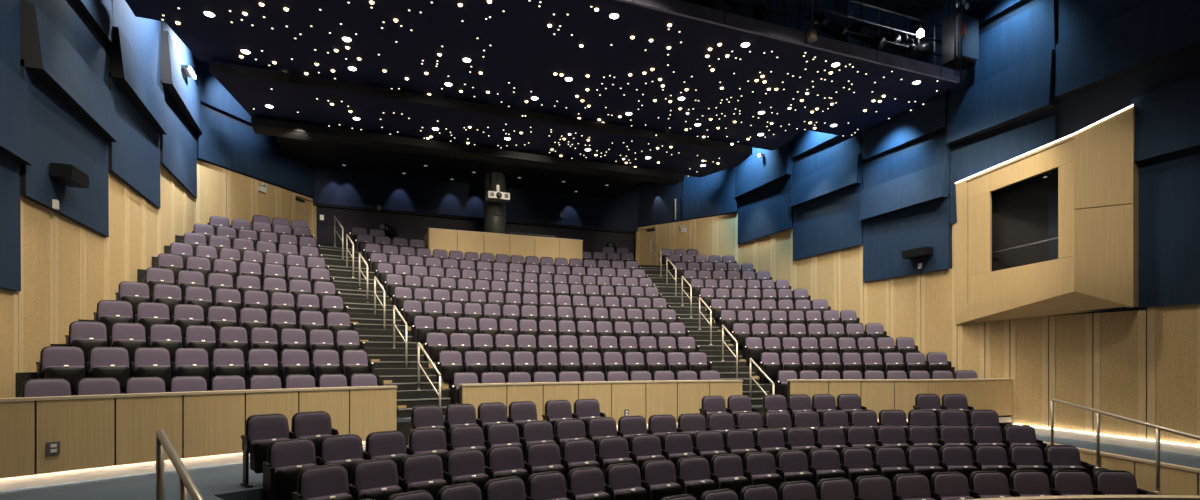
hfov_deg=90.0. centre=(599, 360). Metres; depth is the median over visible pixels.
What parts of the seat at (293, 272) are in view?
backrest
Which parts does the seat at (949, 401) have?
backrest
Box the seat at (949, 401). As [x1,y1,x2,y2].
[941,394,973,421]
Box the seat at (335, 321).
[324,312,354,340]
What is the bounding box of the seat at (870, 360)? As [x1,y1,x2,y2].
[861,352,883,378]
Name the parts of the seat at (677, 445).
backrest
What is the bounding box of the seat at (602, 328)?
[594,321,613,343]
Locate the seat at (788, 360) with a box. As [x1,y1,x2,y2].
[779,352,800,377]
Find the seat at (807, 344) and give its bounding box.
[799,337,818,353]
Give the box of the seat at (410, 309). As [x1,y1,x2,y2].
[400,300,422,325]
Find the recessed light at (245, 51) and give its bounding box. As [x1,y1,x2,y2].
[240,49,250,53]
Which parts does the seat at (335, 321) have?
backrest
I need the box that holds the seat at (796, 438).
[784,427,818,464]
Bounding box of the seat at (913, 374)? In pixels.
[908,370,929,378]
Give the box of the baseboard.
[1010,424,1199,455]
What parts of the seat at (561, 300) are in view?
backrest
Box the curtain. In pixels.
[1049,193,1057,259]
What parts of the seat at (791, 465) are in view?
backrest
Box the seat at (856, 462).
[840,447,878,494]
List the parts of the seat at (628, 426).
backrest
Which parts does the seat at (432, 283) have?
backrest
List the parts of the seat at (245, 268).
backrest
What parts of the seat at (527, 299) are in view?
backrest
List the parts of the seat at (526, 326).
backrest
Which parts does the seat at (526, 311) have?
backrest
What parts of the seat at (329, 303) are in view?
backrest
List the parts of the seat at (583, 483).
armrest, backrest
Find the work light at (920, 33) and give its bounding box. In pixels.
[917,16,923,37]
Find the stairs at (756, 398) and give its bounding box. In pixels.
[641,267,768,405]
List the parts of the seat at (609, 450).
backrest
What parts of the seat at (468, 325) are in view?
backrest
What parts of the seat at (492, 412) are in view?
backrest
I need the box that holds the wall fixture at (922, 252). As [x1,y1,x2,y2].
[902,246,932,259]
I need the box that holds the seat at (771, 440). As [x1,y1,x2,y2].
[754,428,787,465]
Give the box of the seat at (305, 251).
[298,245,321,263]
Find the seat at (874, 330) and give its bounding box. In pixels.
[864,323,886,345]
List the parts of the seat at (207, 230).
backrest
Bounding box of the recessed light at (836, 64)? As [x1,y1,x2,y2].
[831,62,839,66]
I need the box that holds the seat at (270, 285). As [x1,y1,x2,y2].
[261,277,286,301]
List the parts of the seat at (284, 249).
backrest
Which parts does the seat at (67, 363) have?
backrest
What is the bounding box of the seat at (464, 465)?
[443,448,489,499]
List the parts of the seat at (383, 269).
backrest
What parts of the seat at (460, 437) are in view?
backrest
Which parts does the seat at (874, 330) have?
backrest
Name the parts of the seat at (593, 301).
backrest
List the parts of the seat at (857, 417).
backrest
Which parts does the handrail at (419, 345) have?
post, rail, rail, post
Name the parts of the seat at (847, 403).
backrest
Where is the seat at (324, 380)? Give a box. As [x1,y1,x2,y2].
[316,374,347,387]
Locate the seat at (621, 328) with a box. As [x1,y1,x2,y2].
[613,321,631,343]
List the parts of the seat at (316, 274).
backrest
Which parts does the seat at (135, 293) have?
backrest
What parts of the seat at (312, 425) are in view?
backrest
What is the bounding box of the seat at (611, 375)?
[606,371,628,380]
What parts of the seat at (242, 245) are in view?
backrest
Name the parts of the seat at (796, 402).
backrest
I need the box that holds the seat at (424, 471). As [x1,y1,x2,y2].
[398,453,447,499]
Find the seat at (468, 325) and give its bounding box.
[456,317,477,342]
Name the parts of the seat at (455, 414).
backrest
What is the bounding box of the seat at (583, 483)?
[566,466,610,499]
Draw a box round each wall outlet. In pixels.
[46,441,59,454]
[624,409,628,415]
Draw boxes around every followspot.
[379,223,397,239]
[606,241,616,252]
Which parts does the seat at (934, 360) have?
backrest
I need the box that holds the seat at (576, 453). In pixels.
[561,438,599,488]
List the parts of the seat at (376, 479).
armrest, backrest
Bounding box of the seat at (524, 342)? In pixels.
[515,334,536,360]
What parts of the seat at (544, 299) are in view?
backrest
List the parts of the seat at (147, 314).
backrest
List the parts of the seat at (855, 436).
backrest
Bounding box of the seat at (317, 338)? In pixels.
[307,329,334,359]
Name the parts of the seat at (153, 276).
backrest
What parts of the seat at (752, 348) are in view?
backrest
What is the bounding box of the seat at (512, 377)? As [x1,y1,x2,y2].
[507,372,530,382]
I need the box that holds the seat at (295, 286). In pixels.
[287,279,311,302]
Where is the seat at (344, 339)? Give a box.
[334,330,363,360]
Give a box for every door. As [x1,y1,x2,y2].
[295,197,311,234]
[639,228,654,264]
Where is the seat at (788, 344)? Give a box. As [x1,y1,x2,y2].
[781,337,800,360]
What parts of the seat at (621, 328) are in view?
backrest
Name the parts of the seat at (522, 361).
backrest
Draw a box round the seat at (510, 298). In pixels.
[504,293,521,312]
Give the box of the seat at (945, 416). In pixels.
[937,409,970,437]
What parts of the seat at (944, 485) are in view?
backrest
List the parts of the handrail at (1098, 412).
post, post, rail, post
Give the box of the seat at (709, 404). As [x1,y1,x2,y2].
[699,395,725,425]
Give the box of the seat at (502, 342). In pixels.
[493,334,515,360]
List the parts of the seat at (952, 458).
backrest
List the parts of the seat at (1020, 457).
backrest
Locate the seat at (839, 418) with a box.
[820,410,848,437]
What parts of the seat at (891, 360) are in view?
backrest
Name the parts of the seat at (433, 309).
backrest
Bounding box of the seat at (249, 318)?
[237,308,267,338]
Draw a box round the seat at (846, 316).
[839,310,859,330]
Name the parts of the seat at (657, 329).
backrest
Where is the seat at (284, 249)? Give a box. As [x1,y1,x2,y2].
[277,243,297,261]
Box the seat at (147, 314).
[133,302,170,336]
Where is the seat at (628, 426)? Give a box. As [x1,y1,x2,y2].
[617,415,647,451]
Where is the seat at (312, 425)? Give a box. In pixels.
[289,411,338,455]
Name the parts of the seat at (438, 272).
backrest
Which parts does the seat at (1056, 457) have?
backrest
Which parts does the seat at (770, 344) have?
backrest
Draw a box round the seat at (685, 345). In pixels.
[676,337,698,360]
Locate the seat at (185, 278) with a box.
[175,270,204,296]
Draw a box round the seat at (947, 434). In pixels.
[937,425,973,458]
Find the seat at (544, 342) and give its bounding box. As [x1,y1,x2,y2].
[536,335,557,360]
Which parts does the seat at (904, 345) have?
backrest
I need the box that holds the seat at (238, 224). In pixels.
[230,219,250,235]
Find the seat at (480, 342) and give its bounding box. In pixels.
[471,333,493,360]
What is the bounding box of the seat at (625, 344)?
[618,336,638,360]
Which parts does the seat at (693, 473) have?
backrest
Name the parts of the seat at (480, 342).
backrest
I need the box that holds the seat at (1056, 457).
[1043,445,1092,487]
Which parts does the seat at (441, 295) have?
backrest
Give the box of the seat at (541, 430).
[520,420,555,460]
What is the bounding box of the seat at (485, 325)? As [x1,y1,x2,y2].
[477,318,498,342]
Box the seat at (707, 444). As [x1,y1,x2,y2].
[693,430,727,469]
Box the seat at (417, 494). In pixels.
[387,490,433,499]
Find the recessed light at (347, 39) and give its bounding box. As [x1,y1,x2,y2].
[342,37,351,41]
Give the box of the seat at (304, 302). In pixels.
[295,294,319,319]
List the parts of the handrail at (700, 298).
post, rail, post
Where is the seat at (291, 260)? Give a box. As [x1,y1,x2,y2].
[285,254,305,273]
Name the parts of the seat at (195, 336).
backrest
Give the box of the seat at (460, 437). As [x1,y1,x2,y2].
[447,425,487,465]
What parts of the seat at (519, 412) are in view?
backrest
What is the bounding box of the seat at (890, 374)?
[886,370,906,378]
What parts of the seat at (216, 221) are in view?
backrest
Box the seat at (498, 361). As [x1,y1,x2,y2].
[487,351,511,380]
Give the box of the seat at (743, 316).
[736,310,753,330]
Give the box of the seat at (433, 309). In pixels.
[422,301,442,325]
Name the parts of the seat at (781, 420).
backrest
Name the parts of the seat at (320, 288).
backrest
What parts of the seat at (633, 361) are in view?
backrest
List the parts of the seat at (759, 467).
backrest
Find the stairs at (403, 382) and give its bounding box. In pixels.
[319,246,456,418]
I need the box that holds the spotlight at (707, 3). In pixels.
[699,0,714,6]
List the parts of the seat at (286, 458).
armrest, backrest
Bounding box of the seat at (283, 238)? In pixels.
[278,234,297,247]
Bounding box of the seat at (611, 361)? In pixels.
[601,352,623,377]
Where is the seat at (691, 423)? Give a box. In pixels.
[677,413,705,446]
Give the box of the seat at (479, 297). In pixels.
[468,291,486,311]
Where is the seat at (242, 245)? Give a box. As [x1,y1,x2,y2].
[231,238,253,257]
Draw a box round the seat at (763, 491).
[740,484,777,499]
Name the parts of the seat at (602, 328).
backrest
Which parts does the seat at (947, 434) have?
backrest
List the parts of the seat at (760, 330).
backrest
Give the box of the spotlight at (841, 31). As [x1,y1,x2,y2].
[819,13,846,40]
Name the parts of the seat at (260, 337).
backrest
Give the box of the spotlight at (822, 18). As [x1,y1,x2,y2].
[807,1,827,28]
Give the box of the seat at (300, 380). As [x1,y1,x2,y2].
[282,374,315,388]
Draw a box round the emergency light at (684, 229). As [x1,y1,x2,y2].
[679,225,686,232]
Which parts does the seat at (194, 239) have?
backrest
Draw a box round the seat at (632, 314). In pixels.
[625,308,642,329]
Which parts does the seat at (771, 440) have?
backrest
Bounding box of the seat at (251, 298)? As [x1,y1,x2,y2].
[241,290,268,319]
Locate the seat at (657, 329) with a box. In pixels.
[649,322,667,344]
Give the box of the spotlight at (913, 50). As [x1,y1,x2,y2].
[896,34,918,58]
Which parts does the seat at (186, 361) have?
backrest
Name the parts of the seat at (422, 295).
backrest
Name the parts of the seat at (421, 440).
backrest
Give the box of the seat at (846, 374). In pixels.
[842,370,861,378]
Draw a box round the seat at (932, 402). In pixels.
[913,394,941,421]
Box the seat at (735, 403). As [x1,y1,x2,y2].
[726,395,756,424]
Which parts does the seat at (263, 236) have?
backrest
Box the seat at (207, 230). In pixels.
[192,223,214,242]
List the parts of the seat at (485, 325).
backrest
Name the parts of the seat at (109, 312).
backrest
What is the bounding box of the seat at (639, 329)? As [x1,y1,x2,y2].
[631,322,649,344]
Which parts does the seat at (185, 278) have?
backrest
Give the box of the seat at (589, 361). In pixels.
[579,352,602,381]
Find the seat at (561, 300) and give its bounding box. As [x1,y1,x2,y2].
[555,295,571,313]
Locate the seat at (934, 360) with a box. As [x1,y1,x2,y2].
[925,352,950,376]
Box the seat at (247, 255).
[241,250,262,271]
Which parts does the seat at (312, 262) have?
backrest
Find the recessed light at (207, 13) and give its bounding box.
[203,11,214,16]
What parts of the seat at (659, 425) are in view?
backrest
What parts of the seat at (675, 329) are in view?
backrest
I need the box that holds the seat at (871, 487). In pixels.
[854,475,892,499]
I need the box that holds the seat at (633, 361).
[623,352,645,378]
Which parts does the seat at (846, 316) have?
backrest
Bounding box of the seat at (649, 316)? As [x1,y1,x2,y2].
[642,309,659,329]
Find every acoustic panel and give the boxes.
[0,0,20,75]
[0,60,32,165]
[0,153,20,290]
[20,1,117,141]
[20,59,108,236]
[21,0,109,86]
[71,0,112,43]
[106,26,166,134]
[108,72,160,208]
[112,0,160,87]
[160,30,201,132]
[160,82,196,198]
[161,21,196,83]
[197,59,314,197]
[682,166,737,219]
[735,140,792,197]
[738,147,767,165]
[738,175,792,243]
[790,154,862,207]
[791,129,840,157]
[793,134,861,180]
[793,180,862,259]
[860,162,949,220]
[861,2,949,160]
[863,136,949,189]
[863,196,949,281]
[946,49,1057,144]
[950,0,1028,26]
[950,0,1057,95]
[950,115,1057,223]
[1054,0,1199,98]
[1058,0,1151,42]
[1079,149,1199,311]
[1131,75,1199,164]
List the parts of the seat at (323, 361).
backrest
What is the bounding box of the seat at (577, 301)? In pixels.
[571,295,587,313]
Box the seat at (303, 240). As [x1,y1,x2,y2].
[298,236,319,252]
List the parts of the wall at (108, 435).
wood panel, wood panel, wood panel, baseboard, wood panel, wood panel, wood panel, wood panel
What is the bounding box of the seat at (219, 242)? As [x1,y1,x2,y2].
[207,235,230,255]
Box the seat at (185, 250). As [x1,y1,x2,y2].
[168,242,192,264]
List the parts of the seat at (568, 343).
backrest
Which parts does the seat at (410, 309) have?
backrest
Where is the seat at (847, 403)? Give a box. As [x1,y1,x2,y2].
[836,394,866,422]
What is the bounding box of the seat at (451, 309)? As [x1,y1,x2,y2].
[443,302,462,325]
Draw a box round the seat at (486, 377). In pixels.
[479,372,504,383]
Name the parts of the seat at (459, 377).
backrest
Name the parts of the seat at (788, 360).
backrest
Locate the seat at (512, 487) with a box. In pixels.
[484,476,525,499]
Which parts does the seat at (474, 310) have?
backrest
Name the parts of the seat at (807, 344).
backrest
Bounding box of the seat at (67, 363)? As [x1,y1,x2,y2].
[36,346,85,391]
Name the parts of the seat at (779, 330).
backrest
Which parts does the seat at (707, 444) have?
backrest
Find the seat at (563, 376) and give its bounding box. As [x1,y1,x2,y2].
[558,371,580,381]
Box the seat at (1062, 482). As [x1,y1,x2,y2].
[1050,470,1093,495]
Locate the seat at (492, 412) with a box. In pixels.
[476,402,507,439]
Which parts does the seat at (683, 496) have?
backrest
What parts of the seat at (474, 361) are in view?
backrest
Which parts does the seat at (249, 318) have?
backrest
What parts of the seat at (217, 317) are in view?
backrest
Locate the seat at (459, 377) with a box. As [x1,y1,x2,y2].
[450,372,478,403]
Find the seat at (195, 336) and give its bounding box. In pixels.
[182,325,216,361]
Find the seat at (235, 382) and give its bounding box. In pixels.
[208,375,245,390]
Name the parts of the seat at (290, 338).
backrest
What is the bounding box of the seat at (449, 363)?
[436,351,463,388]
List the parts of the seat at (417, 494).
backrest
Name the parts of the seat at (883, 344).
backrest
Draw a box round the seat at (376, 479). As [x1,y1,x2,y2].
[349,458,402,499]
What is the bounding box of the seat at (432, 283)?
[421,276,438,296]
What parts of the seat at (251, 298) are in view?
backrest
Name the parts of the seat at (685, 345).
backrest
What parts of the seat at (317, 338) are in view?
backrest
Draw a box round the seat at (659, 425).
[647,414,676,448]
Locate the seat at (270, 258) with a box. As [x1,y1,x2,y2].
[263,252,284,266]
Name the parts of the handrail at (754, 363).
post, rail, rail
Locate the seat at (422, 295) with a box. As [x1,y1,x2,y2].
[412,288,431,309]
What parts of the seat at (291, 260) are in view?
backrest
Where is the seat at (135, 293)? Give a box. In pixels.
[115,281,150,313]
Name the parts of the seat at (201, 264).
backrest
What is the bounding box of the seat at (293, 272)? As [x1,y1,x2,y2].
[285,266,308,287]
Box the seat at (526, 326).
[518,319,537,343]
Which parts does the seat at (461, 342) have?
backrest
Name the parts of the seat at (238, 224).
backrest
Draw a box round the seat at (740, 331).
[730,323,750,349]
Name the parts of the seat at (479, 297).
backrest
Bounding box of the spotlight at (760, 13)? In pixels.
[751,0,767,20]
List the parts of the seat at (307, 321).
backrest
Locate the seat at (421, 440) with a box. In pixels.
[407,427,448,470]
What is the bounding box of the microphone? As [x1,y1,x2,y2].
[808,0,817,42]
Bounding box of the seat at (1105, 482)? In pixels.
[1093,470,1149,494]
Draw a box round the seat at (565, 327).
[557,320,576,343]
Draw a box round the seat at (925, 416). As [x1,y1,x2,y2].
[907,409,938,438]
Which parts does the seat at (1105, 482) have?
armrest, backrest, armrest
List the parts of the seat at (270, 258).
backrest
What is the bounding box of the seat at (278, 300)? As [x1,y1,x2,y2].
[269,292,294,313]
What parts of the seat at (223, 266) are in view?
backrest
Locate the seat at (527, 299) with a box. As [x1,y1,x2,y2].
[521,293,538,313]
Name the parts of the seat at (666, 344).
backrest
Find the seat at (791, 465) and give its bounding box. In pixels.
[776,450,813,484]
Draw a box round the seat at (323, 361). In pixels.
[310,349,340,383]
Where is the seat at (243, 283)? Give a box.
[234,275,260,299]
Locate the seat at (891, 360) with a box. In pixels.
[882,352,904,376]
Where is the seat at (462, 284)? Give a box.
[456,279,473,298]
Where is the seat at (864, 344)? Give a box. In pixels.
[856,337,876,360]
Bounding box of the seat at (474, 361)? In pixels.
[462,351,487,380]
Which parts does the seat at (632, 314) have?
backrest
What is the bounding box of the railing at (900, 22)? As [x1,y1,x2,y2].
[848,1,911,56]
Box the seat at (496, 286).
[490,281,506,299]
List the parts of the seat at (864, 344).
backrest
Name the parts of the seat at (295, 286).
backrest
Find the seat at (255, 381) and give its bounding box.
[246,375,281,389]
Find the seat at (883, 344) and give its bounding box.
[875,337,895,360]
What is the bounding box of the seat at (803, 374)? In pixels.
[799,370,818,378]
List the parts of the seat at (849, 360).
backrest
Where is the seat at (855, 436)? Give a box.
[845,426,878,459]
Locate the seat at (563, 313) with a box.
[556,306,573,327]
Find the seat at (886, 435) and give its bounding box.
[875,425,908,460]
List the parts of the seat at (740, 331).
backrest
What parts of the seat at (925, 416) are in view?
backrest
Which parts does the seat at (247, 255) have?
backrest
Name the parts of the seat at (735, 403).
backrest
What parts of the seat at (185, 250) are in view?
backrest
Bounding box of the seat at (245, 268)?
[237,261,261,285]
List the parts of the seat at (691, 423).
backrest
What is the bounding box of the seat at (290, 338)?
[278,328,307,361]
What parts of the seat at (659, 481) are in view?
backrest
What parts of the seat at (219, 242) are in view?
backrest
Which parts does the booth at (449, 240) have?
panel, wood panel, wood panel, wood panel, wood panel, wood panel, wood panel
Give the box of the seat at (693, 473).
[676,456,715,499]
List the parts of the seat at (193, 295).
backrest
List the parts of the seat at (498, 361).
backrest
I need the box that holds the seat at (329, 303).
[320,295,347,321]
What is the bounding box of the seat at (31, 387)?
[17,378,71,397]
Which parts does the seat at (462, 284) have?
backrest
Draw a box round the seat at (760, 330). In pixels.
[750,323,769,344]
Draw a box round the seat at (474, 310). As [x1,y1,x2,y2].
[462,303,482,326]
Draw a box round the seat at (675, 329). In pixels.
[667,322,688,344]
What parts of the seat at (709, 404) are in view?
backrest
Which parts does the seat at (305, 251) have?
backrest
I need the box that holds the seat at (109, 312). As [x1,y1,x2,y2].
[93,300,133,335]
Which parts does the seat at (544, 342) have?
backrest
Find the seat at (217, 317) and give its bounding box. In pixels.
[205,306,237,337]
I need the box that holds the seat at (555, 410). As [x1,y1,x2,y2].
[542,400,572,434]
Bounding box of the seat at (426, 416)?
[407,405,446,441]
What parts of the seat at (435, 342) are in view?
backrest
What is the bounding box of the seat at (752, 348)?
[743,337,763,366]
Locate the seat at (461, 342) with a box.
[448,333,471,360]
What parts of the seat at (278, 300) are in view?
backrest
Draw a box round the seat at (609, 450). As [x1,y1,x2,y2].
[595,436,633,483]
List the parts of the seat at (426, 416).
backrest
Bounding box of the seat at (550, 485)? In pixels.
[526,471,569,499]
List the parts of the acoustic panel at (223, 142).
panel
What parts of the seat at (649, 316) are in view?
backrest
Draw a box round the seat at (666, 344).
[657,336,676,360]
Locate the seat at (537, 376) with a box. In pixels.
[532,372,555,381]
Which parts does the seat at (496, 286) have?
backrest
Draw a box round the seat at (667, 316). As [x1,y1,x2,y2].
[659,309,678,329]
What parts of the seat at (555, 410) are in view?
backrest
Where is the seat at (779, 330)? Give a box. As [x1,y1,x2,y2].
[768,323,787,343]
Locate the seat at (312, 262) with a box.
[305,256,328,275]
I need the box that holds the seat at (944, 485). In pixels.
[930,472,974,499]
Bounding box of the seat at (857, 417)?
[849,410,877,438]
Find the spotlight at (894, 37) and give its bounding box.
[875,21,900,47]
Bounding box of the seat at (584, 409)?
[572,399,605,432]
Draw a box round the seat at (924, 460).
[906,445,944,490]
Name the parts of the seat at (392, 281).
backrest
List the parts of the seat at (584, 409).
backrest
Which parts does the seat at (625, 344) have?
backrest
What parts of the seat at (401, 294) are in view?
backrest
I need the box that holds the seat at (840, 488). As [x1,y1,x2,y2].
[817,477,854,499]
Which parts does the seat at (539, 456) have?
backrest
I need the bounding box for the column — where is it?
[484,172,505,233]
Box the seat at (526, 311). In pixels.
[519,305,538,327]
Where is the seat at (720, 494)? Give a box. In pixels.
[700,488,737,499]
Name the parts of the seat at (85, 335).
backrest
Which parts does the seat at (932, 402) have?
backrest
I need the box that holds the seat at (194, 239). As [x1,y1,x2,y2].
[181,232,206,253]
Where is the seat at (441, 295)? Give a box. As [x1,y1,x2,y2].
[431,289,450,309]
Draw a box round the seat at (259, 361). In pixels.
[245,349,278,388]
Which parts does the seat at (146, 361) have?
backrest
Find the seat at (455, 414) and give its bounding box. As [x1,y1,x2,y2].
[444,403,477,442]
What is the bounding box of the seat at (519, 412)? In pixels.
[507,401,537,436]
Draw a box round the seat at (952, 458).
[939,445,978,488]
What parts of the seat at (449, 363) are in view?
backrest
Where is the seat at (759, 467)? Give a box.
[743,451,781,499]
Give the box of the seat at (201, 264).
[184,256,210,281]
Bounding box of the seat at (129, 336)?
[108,322,146,361]
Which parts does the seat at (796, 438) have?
backrest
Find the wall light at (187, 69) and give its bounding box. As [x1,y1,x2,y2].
[181,64,195,78]
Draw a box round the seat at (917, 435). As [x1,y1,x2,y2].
[906,425,940,458]
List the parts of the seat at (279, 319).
backrest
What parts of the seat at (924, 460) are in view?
backrest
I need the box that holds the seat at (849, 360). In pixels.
[840,352,862,378]
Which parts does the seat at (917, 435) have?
backrest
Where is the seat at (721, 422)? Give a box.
[706,412,734,442]
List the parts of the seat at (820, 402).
backrest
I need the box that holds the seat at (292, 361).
[278,349,310,383]
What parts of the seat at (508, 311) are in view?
backrest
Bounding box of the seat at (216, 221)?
[207,216,229,233]
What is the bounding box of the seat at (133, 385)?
[121,377,165,393]
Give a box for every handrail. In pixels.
[156,429,203,499]
[333,216,343,258]
[346,234,353,277]
[359,253,368,302]
[374,276,384,329]
[393,305,406,367]
[418,342,440,406]
[650,238,660,275]
[666,257,675,295]
[681,276,692,317]
[698,297,711,344]
[722,325,737,377]
[750,358,774,397]
[1051,398,1199,492]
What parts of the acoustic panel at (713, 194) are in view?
panel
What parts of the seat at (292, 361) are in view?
backrest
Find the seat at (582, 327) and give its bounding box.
[576,321,594,343]
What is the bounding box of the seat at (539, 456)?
[524,441,564,476]
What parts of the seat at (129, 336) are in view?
backrest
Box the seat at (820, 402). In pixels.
[812,394,836,422]
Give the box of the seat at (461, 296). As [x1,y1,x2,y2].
[450,290,468,310]
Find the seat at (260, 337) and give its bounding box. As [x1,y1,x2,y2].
[248,327,278,355]
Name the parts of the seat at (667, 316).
backrest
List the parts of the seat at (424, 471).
armrest, backrest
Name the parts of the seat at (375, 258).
backrest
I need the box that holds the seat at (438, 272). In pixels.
[428,267,444,284]
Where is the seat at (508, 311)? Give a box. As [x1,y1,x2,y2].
[501,304,519,327]
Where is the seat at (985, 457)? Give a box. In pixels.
[973,445,1013,485]
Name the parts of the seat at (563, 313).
backrest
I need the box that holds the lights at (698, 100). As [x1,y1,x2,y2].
[297,100,923,168]
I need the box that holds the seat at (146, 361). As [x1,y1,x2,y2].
[130,347,171,388]
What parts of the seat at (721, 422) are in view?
backrest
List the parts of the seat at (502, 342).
backrest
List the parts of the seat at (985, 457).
backrest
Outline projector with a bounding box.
[486,167,509,202]
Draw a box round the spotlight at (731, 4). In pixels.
[727,0,740,7]
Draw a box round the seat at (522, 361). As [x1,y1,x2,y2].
[511,351,535,379]
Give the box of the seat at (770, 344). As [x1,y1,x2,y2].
[762,337,781,360]
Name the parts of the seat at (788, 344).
backrest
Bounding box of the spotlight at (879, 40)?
[859,26,884,49]
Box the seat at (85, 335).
[65,321,107,361]
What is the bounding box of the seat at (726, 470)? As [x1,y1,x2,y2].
[710,454,748,499]
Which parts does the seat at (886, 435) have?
backrest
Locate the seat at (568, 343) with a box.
[557,335,578,353]
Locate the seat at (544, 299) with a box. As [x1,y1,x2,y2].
[538,294,554,307]
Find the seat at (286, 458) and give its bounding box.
[262,438,317,499]
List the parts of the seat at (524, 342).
backrest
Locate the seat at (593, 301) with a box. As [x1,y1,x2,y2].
[587,296,603,314]
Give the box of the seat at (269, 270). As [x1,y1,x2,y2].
[262,264,285,282]
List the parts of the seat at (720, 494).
backrest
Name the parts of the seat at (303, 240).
backrest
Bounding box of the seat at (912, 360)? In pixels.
[904,352,926,376]
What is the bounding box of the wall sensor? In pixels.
[52,199,58,209]
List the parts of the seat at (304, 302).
backrest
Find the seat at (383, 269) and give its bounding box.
[375,263,393,284]
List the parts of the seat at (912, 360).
backrest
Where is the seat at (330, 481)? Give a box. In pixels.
[292,464,353,499]
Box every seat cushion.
[43,366,82,378]
[72,339,106,345]
[91,366,128,377]
[176,365,208,375]
[187,341,213,347]
[214,365,243,376]
[249,365,277,376]
[249,438,287,470]
[252,342,275,348]
[275,463,317,498]
[283,365,308,383]
[297,434,330,437]
[306,493,351,499]
[310,343,332,355]
[314,365,339,382]
[324,458,363,464]
[358,485,400,499]
[371,453,406,458]
[407,478,444,491]
[414,449,448,454]
[416,425,444,428]
[450,423,477,427]
[452,473,487,484]
[454,446,485,449]
[466,364,486,371]
[482,421,505,439]
[490,364,510,371]
[491,443,521,446]
[493,468,526,478]
[513,420,537,423]
[526,440,554,446]
[532,464,563,473]
[547,497,569,499]
[549,418,572,422]
[559,437,586,457]
[567,460,597,475]
[575,491,608,499]
[592,435,614,442]
[601,457,631,483]
[614,487,643,499]
[636,455,663,464]
[648,482,679,499]
[653,432,675,434]
[669,452,694,459]
[682,479,713,493]
[700,450,725,455]
[705,412,717,425]
[716,476,745,489]
[731,448,756,453]
[749,473,779,485]
[761,447,786,451]
[782,471,811,482]
[792,446,816,449]
[814,469,843,494]
[822,445,847,448]
[847,468,875,480]
[852,444,877,446]
[881,467,908,475]
[883,443,907,445]
[885,363,902,375]
[903,497,934,499]
[907,363,924,376]
[914,443,939,445]
[914,466,941,472]
[928,363,946,376]
[941,496,974,499]
[945,443,971,444]
[947,465,976,471]
[977,443,1004,444]
[980,494,1012,498]
[982,465,1011,470]
[1010,443,1038,445]
[1017,465,1047,469]
[1020,494,1052,496]
[1050,465,1083,487]
[1062,494,1091,495]
[1105,494,1134,494]
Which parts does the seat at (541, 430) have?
backrest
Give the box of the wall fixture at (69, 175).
[50,163,88,188]
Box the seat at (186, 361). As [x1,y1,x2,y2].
[171,348,209,386]
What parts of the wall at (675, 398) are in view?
wood panel, wood panel, wood panel, wood panel, wood panel, wood panel, wood panel, wood panel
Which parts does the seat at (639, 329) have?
backrest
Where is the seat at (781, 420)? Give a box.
[763,411,791,441]
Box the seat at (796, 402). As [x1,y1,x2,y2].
[787,394,812,422]
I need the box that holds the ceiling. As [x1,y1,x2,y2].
[125,0,959,198]
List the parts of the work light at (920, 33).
bulb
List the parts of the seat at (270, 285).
backrest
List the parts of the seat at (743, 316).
backrest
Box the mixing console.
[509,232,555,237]
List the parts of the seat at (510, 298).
backrest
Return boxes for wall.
[0,0,195,397]
[0,386,396,490]
[196,103,316,241]
[313,166,638,258]
[459,380,742,430]
[636,181,737,265]
[738,0,1199,446]
[787,378,1012,422]
[964,495,1199,499]
[1043,441,1199,495]
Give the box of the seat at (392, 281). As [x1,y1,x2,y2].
[384,274,403,296]
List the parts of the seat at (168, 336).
backrest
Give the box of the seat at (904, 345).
[895,337,917,360]
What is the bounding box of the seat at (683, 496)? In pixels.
[661,494,696,499]
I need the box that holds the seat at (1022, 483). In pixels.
[1009,470,1052,496]
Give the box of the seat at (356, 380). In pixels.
[348,373,377,386]
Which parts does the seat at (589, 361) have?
backrest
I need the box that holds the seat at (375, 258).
[368,252,386,272]
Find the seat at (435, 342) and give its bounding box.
[423,332,448,367]
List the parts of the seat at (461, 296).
backrest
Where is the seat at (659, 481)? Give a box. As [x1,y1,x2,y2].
[641,459,681,499]
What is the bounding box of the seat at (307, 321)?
[297,311,324,339]
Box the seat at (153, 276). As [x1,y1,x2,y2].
[142,267,174,294]
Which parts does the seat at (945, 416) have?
backrest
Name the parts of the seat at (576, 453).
backrest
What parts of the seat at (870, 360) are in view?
backrest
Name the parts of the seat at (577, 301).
backrest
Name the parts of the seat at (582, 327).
backrest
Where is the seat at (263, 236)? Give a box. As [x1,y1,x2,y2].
[258,231,277,250]
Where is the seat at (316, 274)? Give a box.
[308,268,333,289]
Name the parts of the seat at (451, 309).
backrest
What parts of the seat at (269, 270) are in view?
backrest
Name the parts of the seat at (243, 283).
backrest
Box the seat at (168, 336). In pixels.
[146,324,182,361]
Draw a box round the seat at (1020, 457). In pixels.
[1008,445,1049,480]
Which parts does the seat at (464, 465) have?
armrest, backrest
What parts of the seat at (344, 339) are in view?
backrest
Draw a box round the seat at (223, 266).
[211,259,236,283]
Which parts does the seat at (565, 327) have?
backrest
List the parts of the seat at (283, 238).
backrest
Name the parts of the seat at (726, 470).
backrest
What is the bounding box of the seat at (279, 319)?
[268,309,296,339]
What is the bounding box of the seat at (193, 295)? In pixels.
[182,286,212,316]
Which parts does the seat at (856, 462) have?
backrest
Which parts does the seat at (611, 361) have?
backrest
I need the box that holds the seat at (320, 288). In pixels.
[312,281,339,304]
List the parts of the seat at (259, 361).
backrest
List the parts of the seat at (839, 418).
backrest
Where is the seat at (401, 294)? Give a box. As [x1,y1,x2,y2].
[392,287,412,310]
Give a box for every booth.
[424,228,582,263]
[952,104,1138,324]
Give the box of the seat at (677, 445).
[661,432,696,475]
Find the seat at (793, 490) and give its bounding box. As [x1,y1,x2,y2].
[778,480,816,499]

